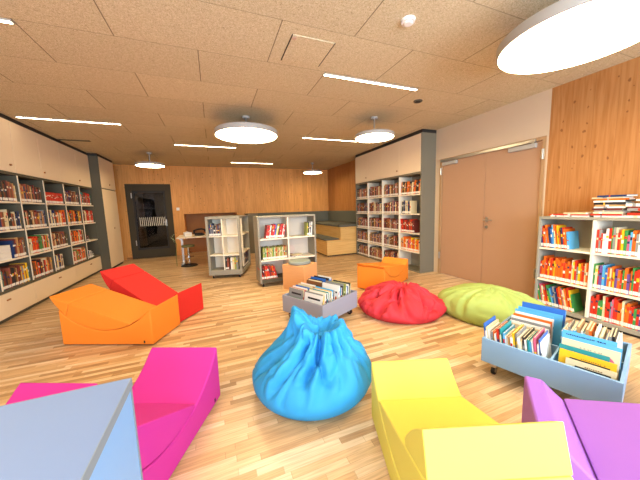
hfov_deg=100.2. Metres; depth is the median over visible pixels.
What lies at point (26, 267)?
book
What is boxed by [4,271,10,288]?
book
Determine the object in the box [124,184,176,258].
door
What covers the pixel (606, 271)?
book
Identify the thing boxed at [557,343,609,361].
book
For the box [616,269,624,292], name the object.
book
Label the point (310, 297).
book
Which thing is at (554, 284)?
book
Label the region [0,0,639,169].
ceiling
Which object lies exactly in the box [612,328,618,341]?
book
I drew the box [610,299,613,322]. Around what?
book
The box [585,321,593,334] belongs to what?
book
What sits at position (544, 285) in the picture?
book
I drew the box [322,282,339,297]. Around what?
book
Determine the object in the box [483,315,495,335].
book
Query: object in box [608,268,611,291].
book
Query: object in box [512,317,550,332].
book
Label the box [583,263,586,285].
book
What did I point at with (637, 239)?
book
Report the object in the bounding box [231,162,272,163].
recessed light
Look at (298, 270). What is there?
stool
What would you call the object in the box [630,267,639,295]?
book
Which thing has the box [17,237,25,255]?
book
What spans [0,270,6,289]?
book
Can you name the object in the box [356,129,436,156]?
trim
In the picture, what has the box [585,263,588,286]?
book
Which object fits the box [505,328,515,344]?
book
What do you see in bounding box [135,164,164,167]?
diffuser
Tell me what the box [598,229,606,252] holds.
book
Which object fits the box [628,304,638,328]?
book
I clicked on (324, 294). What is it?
book
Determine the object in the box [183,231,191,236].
box
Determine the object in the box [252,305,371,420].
beanbag
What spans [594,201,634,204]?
book
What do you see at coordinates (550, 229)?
book
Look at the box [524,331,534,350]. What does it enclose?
book
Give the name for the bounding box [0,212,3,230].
book
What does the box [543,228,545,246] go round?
book
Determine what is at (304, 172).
diffuser
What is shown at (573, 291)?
book
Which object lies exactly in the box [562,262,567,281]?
book
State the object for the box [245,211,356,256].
bench
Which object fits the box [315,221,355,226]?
cushion
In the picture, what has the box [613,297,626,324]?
book
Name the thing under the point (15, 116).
recessed light
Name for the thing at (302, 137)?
recessed light
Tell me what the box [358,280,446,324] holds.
beanbag
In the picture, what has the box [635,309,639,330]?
book
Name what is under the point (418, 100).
recessed light
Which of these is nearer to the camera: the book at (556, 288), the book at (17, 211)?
the book at (556, 288)
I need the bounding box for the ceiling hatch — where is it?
[281,34,334,66]
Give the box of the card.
[289,245,294,253]
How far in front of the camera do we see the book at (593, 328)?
1.94 m
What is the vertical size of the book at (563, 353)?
0.233 m
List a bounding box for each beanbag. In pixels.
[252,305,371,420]
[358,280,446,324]
[438,283,544,326]
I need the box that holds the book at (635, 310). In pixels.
[632,308,639,329]
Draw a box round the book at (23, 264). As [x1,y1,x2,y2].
[8,263,27,281]
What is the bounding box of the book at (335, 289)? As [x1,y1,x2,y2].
[323,285,338,299]
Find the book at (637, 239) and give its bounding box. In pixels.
[635,234,639,256]
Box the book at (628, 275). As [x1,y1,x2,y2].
[626,274,630,294]
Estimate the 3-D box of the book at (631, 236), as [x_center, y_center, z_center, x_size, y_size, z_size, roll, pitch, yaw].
[3.110,0.035,2.640,0.178,0.236,0.015,-4,7,-21]
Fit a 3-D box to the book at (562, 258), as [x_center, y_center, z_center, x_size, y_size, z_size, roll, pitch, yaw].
[2.900,0.354,3.218,0.158,0.259,0.016,-4,7,-21]
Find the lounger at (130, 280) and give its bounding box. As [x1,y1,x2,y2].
[100,264,203,321]
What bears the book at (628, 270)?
on the bookcase at (587, 227)
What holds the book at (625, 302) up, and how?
on the bookcase at (587, 227)
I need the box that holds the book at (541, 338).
[538,330,547,355]
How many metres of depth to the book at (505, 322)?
2.05 m
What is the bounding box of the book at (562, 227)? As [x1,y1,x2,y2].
[562,227,572,248]
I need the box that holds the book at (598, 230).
[595,229,600,252]
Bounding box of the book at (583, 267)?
[581,266,584,285]
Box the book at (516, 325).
[512,323,538,330]
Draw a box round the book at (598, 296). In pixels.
[594,293,607,318]
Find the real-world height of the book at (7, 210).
0.273 m
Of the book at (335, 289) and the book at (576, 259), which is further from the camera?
the book at (335, 289)
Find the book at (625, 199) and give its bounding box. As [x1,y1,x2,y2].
[625,199,639,200]
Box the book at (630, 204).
[626,203,639,206]
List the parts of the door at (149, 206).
pane, frame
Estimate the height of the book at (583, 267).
0.222 m
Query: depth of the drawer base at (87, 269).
5.71 m
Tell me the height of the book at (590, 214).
0.016 m
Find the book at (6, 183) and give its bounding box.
[5,181,9,200]
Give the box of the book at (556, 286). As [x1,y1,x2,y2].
[552,284,562,307]
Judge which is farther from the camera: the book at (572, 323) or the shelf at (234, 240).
the shelf at (234, 240)
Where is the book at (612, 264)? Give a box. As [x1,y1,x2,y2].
[601,263,614,289]
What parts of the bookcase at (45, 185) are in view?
shelf, shelf, shelf, shelf, shelf, shelf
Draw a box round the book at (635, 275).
[632,271,636,295]
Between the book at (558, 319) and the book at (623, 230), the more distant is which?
the book at (623, 230)
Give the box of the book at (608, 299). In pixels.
[604,295,615,321]
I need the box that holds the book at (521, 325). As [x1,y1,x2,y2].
[512,324,523,346]
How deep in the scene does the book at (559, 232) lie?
3.15 m
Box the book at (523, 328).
[515,325,525,347]
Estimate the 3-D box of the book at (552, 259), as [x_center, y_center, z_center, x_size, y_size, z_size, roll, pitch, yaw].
[2.883,0.346,3.278,0.176,0.261,0.019,-4,7,-21]
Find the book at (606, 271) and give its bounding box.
[603,268,607,290]
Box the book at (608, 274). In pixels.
[606,267,611,290]
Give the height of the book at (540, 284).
0.256 m
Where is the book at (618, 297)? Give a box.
[612,296,623,323]
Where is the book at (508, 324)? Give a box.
[500,320,511,342]
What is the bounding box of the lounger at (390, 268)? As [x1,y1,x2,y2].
[357,257,407,288]
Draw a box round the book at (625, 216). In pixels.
[624,215,639,217]
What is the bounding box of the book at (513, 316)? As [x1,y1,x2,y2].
[511,315,549,326]
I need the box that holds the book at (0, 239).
[0,239,17,257]
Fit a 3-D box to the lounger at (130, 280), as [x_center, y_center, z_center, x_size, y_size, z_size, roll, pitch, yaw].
[-2.210,0.683,3.562,1.100,0.634,0.491,0,7,13]
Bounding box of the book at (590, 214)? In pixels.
[590,214,626,215]
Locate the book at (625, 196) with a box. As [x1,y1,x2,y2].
[592,196,633,198]
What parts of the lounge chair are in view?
panel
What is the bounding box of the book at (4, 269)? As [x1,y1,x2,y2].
[0,268,12,286]
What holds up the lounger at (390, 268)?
on the floor
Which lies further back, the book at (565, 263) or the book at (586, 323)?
the book at (565, 263)
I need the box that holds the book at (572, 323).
[568,319,574,330]
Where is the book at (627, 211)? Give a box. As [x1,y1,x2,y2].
[593,211,630,213]
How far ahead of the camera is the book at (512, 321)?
2.20 m
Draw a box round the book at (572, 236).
[566,231,578,249]
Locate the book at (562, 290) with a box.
[562,290,566,310]
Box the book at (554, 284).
[546,283,556,305]
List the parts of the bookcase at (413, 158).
door, door, door, panel, shelf, shelf, door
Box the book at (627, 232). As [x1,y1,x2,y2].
[623,229,634,255]
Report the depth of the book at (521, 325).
1.98 m
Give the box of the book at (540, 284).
[539,281,549,302]
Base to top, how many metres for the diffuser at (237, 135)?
0.004 m
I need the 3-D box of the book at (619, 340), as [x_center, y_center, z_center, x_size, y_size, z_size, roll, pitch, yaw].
[2.087,0.812,1.865,0.205,0.287,0.038,-7,9,-38]
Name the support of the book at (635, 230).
on the bookcase at (587, 227)
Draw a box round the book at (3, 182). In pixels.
[2,181,7,200]
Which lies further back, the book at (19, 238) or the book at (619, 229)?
the book at (19, 238)
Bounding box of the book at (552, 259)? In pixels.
[549,257,559,279]
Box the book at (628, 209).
[627,208,639,210]
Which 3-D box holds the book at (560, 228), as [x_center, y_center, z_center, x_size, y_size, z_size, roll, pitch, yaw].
[2.910,-0.026,3.158,0.188,0.248,0.044,-4,7,-21]
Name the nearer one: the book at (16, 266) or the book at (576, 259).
the book at (576, 259)
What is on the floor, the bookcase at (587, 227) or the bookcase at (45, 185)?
the bookcase at (587, 227)
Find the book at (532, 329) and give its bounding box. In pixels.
[522,327,534,349]
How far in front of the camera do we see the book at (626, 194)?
2.68 m
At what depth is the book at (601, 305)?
2.85 m
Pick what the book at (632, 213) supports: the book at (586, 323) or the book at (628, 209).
the book at (628, 209)
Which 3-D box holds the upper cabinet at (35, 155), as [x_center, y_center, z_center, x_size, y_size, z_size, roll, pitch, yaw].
[-4.736,-1.370,4.314,0.358,0.730,1.261,-4,7,-21]
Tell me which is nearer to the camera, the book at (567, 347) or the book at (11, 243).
the book at (567, 347)
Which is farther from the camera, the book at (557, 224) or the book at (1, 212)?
the book at (1, 212)
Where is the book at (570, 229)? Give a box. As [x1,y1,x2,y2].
[563,228,574,248]
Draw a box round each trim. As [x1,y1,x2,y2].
[0,113,86,154]
[87,153,111,162]
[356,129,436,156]
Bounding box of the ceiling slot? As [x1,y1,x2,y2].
[58,139,90,141]
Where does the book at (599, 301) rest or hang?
on the bookcase at (587, 227)
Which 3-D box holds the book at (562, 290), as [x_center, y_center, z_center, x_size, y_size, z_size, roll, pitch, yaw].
[2.947,0.702,3.173,0.174,0.235,0.067,-4,7,-21]
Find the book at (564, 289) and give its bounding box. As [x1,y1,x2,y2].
[563,288,568,310]
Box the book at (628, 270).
[623,266,637,294]
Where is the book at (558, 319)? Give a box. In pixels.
[518,306,562,345]
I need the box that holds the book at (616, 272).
[613,268,624,292]
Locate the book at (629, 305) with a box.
[625,301,637,327]
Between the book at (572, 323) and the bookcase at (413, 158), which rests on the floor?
the bookcase at (413, 158)
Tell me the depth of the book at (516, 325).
2.23 m
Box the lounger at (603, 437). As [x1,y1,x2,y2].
[521,376,639,479]
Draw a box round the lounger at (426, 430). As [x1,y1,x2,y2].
[371,358,572,479]
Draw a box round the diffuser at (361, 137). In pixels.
[355,133,393,142]
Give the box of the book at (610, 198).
[597,198,634,200]
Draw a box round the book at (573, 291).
[568,288,578,311]
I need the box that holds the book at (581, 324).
[577,318,584,332]
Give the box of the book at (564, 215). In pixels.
[564,215,593,216]
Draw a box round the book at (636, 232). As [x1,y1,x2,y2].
[633,231,639,256]
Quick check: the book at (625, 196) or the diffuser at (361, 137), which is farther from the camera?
the diffuser at (361, 137)
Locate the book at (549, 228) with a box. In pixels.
[548,227,551,247]
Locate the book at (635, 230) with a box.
[631,230,639,256]
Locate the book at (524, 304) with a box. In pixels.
[522,301,565,342]
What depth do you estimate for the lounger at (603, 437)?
1.16 m
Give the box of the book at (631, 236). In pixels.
[628,232,632,255]
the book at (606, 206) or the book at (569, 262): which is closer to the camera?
the book at (606, 206)
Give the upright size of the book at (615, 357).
0.282 m
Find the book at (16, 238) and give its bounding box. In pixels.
[0,237,20,256]
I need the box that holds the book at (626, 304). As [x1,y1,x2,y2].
[623,304,626,326]
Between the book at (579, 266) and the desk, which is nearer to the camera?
the book at (579, 266)
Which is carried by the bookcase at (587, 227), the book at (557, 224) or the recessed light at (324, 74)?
the book at (557, 224)
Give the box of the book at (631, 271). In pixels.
[629,271,632,295]
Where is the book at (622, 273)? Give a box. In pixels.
[619,273,622,293]
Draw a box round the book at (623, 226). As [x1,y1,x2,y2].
[610,226,623,253]
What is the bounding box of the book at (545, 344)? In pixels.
[540,333,551,358]
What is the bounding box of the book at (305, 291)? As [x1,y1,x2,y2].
[305,291,322,304]
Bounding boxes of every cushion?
[288,258,310,265]
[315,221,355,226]
[316,234,338,240]
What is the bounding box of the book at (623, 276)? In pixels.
[621,270,624,293]
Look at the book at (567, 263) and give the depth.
3.11 m
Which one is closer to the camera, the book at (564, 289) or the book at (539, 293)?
the book at (564, 289)
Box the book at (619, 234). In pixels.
[616,233,620,254]
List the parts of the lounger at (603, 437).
seat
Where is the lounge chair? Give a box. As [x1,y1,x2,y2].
[0,377,142,479]
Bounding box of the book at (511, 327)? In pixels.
[503,324,514,343]
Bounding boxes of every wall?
[113,164,328,259]
[328,56,639,272]
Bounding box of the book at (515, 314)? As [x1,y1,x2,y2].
[513,313,551,340]
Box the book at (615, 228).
[612,226,622,254]
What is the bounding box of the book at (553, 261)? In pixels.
[551,261,553,279]
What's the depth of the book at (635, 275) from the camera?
2.60 m
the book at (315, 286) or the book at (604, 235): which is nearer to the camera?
the book at (604, 235)
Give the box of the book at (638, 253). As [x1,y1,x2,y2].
[637,235,639,256]
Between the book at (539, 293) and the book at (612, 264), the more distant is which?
the book at (539, 293)
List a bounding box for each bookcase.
[0,170,100,294]
[355,132,435,272]
[534,216,639,338]
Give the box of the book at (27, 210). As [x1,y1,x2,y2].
[27,210,31,227]
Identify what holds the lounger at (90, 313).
on the floor
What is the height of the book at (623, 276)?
0.242 m
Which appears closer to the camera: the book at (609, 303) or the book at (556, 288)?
the book at (609, 303)
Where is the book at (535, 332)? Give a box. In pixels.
[527,331,537,351]
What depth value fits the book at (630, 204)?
2.58 m
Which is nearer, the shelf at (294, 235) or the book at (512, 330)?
the book at (512, 330)
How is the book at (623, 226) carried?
on the bookcase at (587, 227)
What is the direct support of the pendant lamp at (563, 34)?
hanging from the ceiling
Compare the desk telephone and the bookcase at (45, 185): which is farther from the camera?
the desk telephone
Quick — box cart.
[481,314,631,401]
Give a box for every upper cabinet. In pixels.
[0,117,15,172]
[8,121,61,181]
[57,142,91,187]
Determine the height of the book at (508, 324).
0.284 m
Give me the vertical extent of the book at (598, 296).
0.268 m
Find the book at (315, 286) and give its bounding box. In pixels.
[315,286,332,300]
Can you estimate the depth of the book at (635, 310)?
2.62 m
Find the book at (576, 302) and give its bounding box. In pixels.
[570,292,583,312]
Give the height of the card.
0.170 m
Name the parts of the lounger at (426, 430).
seat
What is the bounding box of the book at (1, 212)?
[1,212,5,230]
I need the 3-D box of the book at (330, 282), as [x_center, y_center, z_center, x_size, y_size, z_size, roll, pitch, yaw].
[0.179,0.683,3.349,0.270,0.308,0.036,4,9,41]
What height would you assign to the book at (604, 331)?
0.292 m
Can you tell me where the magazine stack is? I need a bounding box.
[0,245,11,260]
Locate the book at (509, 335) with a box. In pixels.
[507,327,517,345]
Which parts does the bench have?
panel, backrest, backrest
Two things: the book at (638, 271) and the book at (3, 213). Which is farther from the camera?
the book at (3, 213)
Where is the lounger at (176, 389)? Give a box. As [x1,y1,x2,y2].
[132,347,219,479]
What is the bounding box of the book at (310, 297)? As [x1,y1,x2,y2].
[304,292,322,304]
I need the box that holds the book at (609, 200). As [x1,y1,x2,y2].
[593,200,630,202]
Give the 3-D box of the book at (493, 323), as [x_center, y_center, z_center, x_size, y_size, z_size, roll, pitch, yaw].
[1.420,0.807,2.185,0.238,0.262,0.046,-7,9,-38]
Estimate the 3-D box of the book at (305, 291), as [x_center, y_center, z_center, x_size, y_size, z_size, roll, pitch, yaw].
[-0.076,0.741,3.062,0.269,0.276,0.044,4,9,41]
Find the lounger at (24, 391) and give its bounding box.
[5,383,97,404]
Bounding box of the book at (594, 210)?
[594,210,626,211]
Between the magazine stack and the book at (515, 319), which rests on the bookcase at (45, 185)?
the magazine stack
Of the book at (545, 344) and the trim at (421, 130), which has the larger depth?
the trim at (421, 130)
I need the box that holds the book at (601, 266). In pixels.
[598,264,606,289]
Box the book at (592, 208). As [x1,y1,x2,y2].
[592,208,626,209]
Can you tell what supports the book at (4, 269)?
in the bookcase at (45, 185)
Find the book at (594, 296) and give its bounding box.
[589,295,595,317]
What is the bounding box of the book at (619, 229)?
[614,227,627,254]
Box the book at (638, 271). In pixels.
[634,270,639,296]
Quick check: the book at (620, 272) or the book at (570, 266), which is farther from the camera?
the book at (570, 266)
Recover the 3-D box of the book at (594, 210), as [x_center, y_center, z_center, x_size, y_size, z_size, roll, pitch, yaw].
[3.054,-0.305,2.788,0.195,0.014,0.219,-4,7,-21]
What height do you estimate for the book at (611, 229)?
0.264 m
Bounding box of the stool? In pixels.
[282,258,316,288]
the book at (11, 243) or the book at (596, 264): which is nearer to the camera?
the book at (596, 264)
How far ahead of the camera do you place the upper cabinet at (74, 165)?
5.45 m
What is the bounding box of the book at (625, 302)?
[621,299,633,326]
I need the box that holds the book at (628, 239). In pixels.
[626,235,630,255]
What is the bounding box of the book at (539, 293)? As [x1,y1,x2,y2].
[538,285,540,300]
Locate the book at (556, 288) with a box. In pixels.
[556,288,560,308]
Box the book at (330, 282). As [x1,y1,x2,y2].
[326,281,343,285]
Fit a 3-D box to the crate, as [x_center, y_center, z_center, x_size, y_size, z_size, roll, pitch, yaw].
[0.004,0.807,3.367,0.660,0.300,0.670,4,9,41]
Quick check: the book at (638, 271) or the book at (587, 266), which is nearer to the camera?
the book at (638, 271)
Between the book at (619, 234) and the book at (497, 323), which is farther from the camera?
the book at (619, 234)
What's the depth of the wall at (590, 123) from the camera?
3.24 m
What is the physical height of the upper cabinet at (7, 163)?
0.730 m
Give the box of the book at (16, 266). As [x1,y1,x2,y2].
[4,265,22,283]
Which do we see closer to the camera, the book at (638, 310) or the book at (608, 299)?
the book at (638, 310)
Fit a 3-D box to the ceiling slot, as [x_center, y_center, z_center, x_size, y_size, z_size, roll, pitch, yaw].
[-4.624,-1.877,5.043,0.470,0.008,0.068,-4,7,-21]
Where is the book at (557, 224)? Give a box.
[552,224,557,247]
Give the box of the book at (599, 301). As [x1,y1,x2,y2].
[596,299,602,319]
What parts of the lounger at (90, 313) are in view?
seat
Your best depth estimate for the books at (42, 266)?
5.26 m
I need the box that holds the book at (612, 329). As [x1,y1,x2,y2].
[609,327,614,340]
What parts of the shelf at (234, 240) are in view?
shelf, panel, shelf, shelf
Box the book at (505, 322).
[496,321,507,341]
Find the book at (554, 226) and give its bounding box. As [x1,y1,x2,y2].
[553,224,563,247]
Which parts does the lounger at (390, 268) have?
seat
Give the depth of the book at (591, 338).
1.81 m
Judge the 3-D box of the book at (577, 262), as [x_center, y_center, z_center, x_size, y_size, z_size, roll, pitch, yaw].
[2.968,0.363,3.059,0.177,0.275,0.017,-4,7,-21]
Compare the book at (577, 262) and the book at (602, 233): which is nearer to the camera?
the book at (602, 233)
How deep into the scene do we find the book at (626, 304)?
2.68 m
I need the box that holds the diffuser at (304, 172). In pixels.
[304,172,321,173]
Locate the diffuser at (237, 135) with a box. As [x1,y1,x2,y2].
[215,128,276,143]
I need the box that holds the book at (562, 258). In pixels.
[556,258,564,280]
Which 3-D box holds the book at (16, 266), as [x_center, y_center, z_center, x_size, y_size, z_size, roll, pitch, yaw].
[-4.323,0.497,3.746,0.195,0.267,0.033,-4,7,-21]
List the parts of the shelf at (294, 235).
shelf, shelf, panel, shelf, shelf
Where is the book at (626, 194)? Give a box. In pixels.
[597,194,637,196]
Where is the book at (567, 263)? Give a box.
[565,263,567,282]
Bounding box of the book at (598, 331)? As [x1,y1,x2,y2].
[595,323,601,337]
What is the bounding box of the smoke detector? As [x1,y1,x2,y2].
[401,15,415,26]
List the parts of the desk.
leg, modesty panel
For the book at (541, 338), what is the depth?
1.88 m
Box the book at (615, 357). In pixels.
[562,337,620,380]
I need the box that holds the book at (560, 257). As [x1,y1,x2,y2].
[554,257,566,280]
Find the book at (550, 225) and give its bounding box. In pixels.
[545,224,554,246]
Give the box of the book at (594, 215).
[594,215,623,217]
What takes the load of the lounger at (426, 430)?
on the floor
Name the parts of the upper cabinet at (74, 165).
door, door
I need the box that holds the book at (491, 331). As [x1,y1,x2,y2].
[490,323,502,339]
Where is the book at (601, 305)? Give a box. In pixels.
[599,300,602,319]
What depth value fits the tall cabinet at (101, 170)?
6.45 m
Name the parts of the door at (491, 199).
closer rail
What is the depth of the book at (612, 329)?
1.86 m
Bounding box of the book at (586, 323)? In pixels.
[581,322,587,333]
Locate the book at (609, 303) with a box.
[606,301,611,321]
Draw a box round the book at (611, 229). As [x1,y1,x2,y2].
[607,228,612,253]
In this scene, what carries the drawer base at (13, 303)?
on the floor
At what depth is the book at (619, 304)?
2.72 m
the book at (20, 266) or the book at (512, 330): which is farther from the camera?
the book at (20, 266)
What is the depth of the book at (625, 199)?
2.57 m
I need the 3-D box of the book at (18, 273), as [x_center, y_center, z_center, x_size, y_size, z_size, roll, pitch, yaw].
[-4.301,0.520,3.722,0.182,0.225,0.029,-4,7,-21]
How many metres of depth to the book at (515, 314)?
2.23 m
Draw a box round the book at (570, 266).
[568,264,571,283]
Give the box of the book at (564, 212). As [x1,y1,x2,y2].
[563,212,592,213]
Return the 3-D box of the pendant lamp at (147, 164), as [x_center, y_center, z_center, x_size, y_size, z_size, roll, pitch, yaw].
[-4.006,-1.896,6.292,0.610,0.304,0.610,-4,7,-21]
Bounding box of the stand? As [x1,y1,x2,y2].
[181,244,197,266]
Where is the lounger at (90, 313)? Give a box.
[49,284,179,343]
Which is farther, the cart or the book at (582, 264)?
the book at (582, 264)
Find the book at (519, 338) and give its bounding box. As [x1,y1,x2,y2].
[517,329,528,348]
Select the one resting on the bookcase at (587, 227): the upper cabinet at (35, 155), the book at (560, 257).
the book at (560, 257)
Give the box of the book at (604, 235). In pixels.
[601,234,605,252]
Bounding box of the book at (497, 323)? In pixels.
[488,322,499,338]
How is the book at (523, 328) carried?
in the cart
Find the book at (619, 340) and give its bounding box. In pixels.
[616,332,622,361]
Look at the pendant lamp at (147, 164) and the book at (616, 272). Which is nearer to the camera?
the book at (616, 272)
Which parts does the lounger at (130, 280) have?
seat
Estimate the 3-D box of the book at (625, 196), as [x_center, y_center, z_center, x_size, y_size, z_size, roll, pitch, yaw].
[3.039,-0.440,2.783,0.200,0.014,0.238,-4,7,-20]
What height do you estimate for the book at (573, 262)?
0.256 m
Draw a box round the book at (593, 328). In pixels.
[589,322,596,335]
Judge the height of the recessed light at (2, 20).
0.014 m
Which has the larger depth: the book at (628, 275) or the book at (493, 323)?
the book at (628, 275)
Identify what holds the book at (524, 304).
in the cart
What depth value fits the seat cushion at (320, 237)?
7.87 m
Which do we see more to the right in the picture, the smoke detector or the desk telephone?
the smoke detector
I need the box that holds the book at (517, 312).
[515,311,553,343]
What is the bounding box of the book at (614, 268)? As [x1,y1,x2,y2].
[610,265,621,291]
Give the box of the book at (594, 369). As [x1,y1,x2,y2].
[565,357,616,379]
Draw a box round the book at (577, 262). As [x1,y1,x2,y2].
[573,259,585,283]
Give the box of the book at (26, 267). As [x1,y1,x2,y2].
[9,263,29,280]
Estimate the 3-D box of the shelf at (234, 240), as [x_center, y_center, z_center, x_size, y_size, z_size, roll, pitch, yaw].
[-1.947,0.100,5.796,0.660,1.245,0.950,-2,7,-4]
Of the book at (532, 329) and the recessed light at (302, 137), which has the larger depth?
the recessed light at (302, 137)
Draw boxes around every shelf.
[205,215,250,277]
[253,214,316,286]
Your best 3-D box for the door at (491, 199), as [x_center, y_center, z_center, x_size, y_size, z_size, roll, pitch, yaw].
[2.659,-0.349,4.399,0.165,2.190,1.755,-4,7,-21]
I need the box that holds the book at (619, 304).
[616,303,620,324]
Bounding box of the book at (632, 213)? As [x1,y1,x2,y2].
[627,212,639,215]
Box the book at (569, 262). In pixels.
[566,261,571,282]
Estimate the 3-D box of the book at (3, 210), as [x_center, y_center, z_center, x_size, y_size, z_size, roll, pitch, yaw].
[-4.321,-0.268,3.603,0.177,0.280,0.018,-4,7,-21]
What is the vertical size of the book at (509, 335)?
0.239 m
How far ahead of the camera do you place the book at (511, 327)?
2.05 m
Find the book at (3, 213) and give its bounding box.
[3,213,7,229]
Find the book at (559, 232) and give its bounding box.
[558,231,560,248]
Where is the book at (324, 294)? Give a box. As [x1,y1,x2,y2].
[309,290,325,303]
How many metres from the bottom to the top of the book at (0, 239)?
0.265 m
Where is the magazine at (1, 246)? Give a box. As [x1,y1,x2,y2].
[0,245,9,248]
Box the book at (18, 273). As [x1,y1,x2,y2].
[17,269,20,284]
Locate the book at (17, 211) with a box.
[17,211,20,228]
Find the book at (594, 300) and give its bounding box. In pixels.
[592,297,595,317]
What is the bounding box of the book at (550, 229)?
[550,229,552,247]
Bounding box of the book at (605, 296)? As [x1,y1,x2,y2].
[601,294,612,320]
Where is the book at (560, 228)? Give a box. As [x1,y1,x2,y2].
[560,228,562,248]
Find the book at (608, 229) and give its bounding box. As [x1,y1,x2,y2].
[604,228,609,253]
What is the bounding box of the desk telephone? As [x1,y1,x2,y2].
[193,228,205,235]
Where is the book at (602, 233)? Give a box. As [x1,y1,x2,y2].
[600,233,605,252]
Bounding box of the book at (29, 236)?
[28,236,35,252]
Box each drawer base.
[0,283,36,323]
[33,267,76,305]
[74,256,101,284]
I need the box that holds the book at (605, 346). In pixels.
[561,333,622,380]
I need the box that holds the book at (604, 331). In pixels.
[599,326,606,338]
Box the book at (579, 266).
[577,262,585,284]
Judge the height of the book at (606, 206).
0.016 m
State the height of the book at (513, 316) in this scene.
0.256 m
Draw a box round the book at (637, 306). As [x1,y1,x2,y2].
[630,305,639,328]
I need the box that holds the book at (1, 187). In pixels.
[0,180,4,200]
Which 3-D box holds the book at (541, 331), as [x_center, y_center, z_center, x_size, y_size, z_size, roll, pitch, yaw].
[1.609,0.816,1.951,0.248,0.289,0.049,-7,9,-38]
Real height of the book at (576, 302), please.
0.204 m
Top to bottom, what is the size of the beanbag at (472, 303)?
0.371 m
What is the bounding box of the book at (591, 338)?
[561,329,617,346]
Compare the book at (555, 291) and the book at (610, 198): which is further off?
the book at (555, 291)
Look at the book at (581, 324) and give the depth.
1.98 m
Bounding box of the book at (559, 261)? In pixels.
[557,260,561,280]
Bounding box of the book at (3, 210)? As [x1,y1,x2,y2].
[0,209,9,229]
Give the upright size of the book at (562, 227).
0.252 m
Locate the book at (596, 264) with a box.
[592,262,603,287]
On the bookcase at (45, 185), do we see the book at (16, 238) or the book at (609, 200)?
the book at (16, 238)
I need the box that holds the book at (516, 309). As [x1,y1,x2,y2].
[515,308,552,318]
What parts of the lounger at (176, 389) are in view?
seat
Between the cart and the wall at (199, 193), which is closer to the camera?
the cart
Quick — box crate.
[282,290,356,317]
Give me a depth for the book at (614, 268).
2.75 m
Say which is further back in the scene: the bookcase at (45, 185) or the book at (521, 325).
the bookcase at (45, 185)
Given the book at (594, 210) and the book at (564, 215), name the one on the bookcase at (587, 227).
the book at (564, 215)
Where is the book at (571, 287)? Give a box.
[566,286,574,311]
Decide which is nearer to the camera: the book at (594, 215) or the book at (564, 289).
the book at (594, 215)
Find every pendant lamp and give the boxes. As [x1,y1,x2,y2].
[134,152,164,167]
[214,115,277,143]
[303,163,321,173]
[355,116,394,142]
[496,0,639,73]
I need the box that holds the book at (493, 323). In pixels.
[486,319,498,338]
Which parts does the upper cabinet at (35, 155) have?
door, door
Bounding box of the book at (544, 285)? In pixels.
[543,282,553,304]
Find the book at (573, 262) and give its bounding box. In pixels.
[572,262,574,283]
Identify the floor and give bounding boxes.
[0,251,639,479]
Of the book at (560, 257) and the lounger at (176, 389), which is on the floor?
the lounger at (176, 389)
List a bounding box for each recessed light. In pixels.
[0,18,14,24]
[15,116,121,124]
[174,144,235,147]
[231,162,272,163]
[302,137,356,141]
[323,73,417,90]
[413,99,422,102]
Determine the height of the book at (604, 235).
0.205 m
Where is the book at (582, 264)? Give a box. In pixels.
[579,262,588,285]
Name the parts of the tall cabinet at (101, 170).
door, door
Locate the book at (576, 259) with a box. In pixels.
[570,259,580,283]
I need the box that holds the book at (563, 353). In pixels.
[558,348,616,372]
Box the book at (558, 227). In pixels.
[556,225,565,248]
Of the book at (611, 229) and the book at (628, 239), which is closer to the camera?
the book at (628, 239)
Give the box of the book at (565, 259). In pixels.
[560,258,572,281]
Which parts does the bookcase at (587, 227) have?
shelf, shelf, panel, shelf, shelf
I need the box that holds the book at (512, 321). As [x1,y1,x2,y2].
[510,319,548,332]
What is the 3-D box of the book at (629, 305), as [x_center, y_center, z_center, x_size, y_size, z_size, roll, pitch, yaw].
[3.132,0.748,2.691,0.165,0.247,0.018,-4,7,-21]
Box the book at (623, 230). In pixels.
[620,228,634,254]
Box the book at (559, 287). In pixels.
[558,285,567,309]
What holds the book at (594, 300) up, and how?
in the bookcase at (587, 227)
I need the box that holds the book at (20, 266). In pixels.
[20,266,24,282]
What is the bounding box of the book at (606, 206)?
[594,206,629,207]
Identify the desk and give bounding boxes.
[176,234,206,265]
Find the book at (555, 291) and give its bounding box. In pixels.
[554,287,558,307]
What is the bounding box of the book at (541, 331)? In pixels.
[533,327,544,354]
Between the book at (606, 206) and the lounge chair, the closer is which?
the lounge chair
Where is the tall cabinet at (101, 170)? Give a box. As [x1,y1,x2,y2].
[88,156,123,270]
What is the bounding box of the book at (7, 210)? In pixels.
[7,210,11,229]
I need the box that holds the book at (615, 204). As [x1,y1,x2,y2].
[595,204,625,206]
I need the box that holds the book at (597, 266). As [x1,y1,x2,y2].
[594,264,604,288]
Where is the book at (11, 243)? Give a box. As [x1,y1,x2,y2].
[0,240,15,257]
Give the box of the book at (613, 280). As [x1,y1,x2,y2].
[612,272,614,291]
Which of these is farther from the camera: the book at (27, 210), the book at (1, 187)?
the book at (27, 210)
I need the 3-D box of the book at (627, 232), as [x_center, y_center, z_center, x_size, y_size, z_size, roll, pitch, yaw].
[3.094,0.025,2.672,0.182,0.249,0.019,-4,7,-21]
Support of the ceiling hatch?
attached to the ceiling
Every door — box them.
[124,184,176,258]
[438,135,546,297]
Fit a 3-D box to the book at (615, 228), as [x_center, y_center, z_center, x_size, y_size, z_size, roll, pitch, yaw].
[3.061,0.004,2.743,0.174,0.276,0.020,-4,7,-21]
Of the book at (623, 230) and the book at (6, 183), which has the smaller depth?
the book at (623, 230)
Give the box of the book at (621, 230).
[619,230,621,254]

